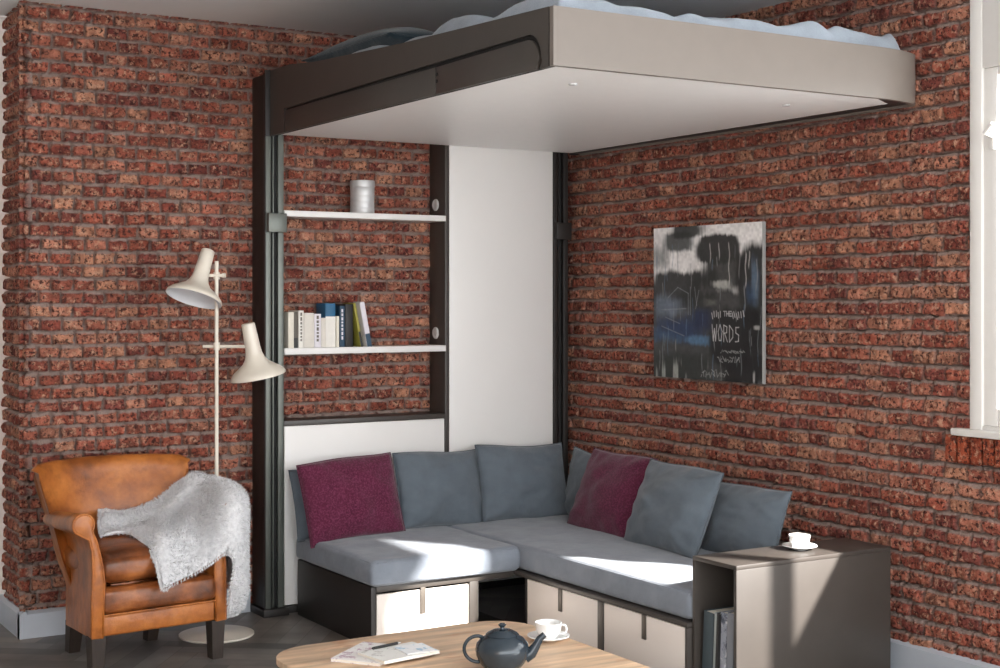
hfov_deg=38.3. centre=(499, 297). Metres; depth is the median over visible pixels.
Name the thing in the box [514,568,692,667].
sofa base
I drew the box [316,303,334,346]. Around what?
book
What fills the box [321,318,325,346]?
book
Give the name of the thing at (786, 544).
saucer
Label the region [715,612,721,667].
magazine
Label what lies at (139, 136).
wall
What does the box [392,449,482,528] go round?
throw pillow
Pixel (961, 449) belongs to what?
trim
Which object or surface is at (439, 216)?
shelf
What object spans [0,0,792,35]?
ceiling
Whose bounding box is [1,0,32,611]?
wall
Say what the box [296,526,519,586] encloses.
seat cushion
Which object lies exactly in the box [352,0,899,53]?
quilt
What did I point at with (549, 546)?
seat cushion
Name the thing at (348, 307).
book
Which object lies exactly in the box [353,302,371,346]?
book
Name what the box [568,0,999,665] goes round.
wall
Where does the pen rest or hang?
on the magazine at (386, 655)
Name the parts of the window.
sash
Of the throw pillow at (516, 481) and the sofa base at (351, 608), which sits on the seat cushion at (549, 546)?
the throw pillow at (516, 481)
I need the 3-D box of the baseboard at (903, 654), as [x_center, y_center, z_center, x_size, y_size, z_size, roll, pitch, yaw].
[2.518,1.439,4.319,0.045,0.122,7.940,0,0,-31]
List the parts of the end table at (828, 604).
panel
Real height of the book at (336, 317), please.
0.150 m
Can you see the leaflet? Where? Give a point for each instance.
(416, 648)
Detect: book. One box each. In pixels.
[284,312,293,347]
[288,310,303,347]
[294,312,297,347]
[304,313,313,347]
[314,314,320,347]
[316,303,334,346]
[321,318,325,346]
[335,304,352,346]
[335,306,344,346]
[335,316,338,346]
[343,303,362,346]
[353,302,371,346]
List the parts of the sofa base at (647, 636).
panel, handle, drawer, panel, handle, drawer, panel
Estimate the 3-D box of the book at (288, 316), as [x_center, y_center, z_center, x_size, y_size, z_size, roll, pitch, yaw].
[-1.028,0.153,6.903,0.029,0.172,0.125,0,0,-31]
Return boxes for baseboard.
[0,594,26,639]
[17,588,249,639]
[891,638,999,667]
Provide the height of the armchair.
0.812 m
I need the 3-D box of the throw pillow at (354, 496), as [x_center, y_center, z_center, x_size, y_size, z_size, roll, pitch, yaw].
[-0.698,0.948,6.777,0.510,0.407,0.195,0,0,-38]
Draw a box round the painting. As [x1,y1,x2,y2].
[654,221,765,383]
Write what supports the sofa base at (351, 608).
on the floor
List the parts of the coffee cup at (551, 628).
handle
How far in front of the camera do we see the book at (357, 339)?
7.04 m
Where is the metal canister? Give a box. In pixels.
[350,180,374,212]
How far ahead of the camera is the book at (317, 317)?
6.92 m
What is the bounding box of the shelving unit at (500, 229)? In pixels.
[250,74,571,617]
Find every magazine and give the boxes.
[330,642,383,665]
[358,642,439,663]
[702,606,733,667]
[713,610,728,667]
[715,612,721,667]
[720,610,733,667]
[726,611,733,667]
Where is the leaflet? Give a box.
[393,643,436,654]
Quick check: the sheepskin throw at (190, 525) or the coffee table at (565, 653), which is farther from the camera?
the sheepskin throw at (190, 525)
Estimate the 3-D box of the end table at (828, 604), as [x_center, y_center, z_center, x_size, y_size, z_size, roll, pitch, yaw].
[1.136,1.240,5.569,0.792,0.520,0.253,0,0,-31]
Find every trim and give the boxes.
[945,434,999,467]
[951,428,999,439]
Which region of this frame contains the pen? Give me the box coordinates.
[371,642,400,649]
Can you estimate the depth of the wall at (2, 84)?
6.71 m
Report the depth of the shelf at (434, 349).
7.06 m
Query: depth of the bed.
5.50 m
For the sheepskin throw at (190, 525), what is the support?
on the armchair
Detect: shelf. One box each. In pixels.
[284,210,445,222]
[284,344,445,354]
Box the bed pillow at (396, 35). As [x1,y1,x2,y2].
[301,27,433,61]
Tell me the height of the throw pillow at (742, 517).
0.327 m
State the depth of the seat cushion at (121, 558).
5.79 m
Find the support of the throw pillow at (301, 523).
on the seat cushion at (412, 555)
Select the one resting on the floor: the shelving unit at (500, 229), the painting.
the shelving unit at (500, 229)
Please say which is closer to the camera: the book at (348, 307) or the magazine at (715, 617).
the magazine at (715, 617)
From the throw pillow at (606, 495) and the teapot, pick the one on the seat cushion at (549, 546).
the throw pillow at (606, 495)
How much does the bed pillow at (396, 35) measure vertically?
0.181 m
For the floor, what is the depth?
6.22 m
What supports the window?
in the wall
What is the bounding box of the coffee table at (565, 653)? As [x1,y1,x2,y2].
[276,621,650,667]
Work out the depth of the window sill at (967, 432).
5.43 m
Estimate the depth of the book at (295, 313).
6.87 m
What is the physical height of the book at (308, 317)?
0.166 m
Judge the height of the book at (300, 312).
0.178 m
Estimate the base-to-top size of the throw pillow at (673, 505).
0.389 m
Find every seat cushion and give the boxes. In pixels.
[64,534,209,582]
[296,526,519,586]
[446,515,716,618]
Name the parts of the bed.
folding arm, rail, rail, folding arm, underside panel, edge panel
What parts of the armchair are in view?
arm, leg, arm, leg, backrest, leg, rail, rail, arm, leg, arm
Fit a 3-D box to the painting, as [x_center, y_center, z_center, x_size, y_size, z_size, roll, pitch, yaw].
[0.977,0.021,6.783,0.022,0.729,0.792,0,0,-31]
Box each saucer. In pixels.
[527,631,569,641]
[782,542,816,550]
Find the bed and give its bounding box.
[264,5,914,155]
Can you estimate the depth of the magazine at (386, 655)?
4.51 m
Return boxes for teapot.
[462,623,545,667]
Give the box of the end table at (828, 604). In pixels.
[693,538,890,667]
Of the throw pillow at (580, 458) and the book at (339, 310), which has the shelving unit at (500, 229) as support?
the book at (339, 310)
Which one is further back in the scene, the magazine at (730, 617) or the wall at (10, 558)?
the wall at (10, 558)
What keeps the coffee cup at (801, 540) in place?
on the saucer at (786, 544)
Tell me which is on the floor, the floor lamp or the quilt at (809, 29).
the floor lamp
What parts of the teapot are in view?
handle, lid knob, lid, spout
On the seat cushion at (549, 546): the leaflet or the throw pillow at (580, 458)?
the throw pillow at (580, 458)
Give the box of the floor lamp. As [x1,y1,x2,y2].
[166,248,285,643]
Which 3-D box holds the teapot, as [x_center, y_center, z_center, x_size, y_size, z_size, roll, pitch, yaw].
[0.015,1.069,4.418,0.200,0.142,0.176,0,0,41]
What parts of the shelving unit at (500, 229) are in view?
post, rail, cabinet door, panel, tall panel, rail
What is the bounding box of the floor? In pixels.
[0,584,524,667]
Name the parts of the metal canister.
lid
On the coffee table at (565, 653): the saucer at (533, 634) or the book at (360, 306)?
the saucer at (533, 634)
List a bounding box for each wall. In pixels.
[0,17,9,593]
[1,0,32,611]
[18,0,569,610]
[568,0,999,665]
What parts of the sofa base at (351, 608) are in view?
panel, drawer, handle, panel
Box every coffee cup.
[535,619,567,639]
[789,533,810,547]
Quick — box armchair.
[31,453,226,667]
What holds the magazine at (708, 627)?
on the end table at (828, 604)
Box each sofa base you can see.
[298,559,513,638]
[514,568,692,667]
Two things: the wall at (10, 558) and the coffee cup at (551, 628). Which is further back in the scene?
the wall at (10, 558)
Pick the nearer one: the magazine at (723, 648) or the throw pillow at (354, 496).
the magazine at (723, 648)
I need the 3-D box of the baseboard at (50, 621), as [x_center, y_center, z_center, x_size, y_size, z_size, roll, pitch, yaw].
[-1.661,1.441,6.610,1.074,0.118,0.040,0,0,-31]
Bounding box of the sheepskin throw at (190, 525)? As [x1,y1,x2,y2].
[96,471,250,618]
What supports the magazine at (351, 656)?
on the coffee table at (565, 653)
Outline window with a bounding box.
[970,0,999,431]
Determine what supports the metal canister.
on the shelving unit at (500, 229)
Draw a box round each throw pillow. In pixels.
[288,470,308,542]
[296,452,405,548]
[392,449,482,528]
[475,442,567,521]
[565,446,591,514]
[567,447,657,537]
[624,458,723,558]
[701,482,792,552]
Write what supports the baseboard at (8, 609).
attached to the wall at (10, 558)

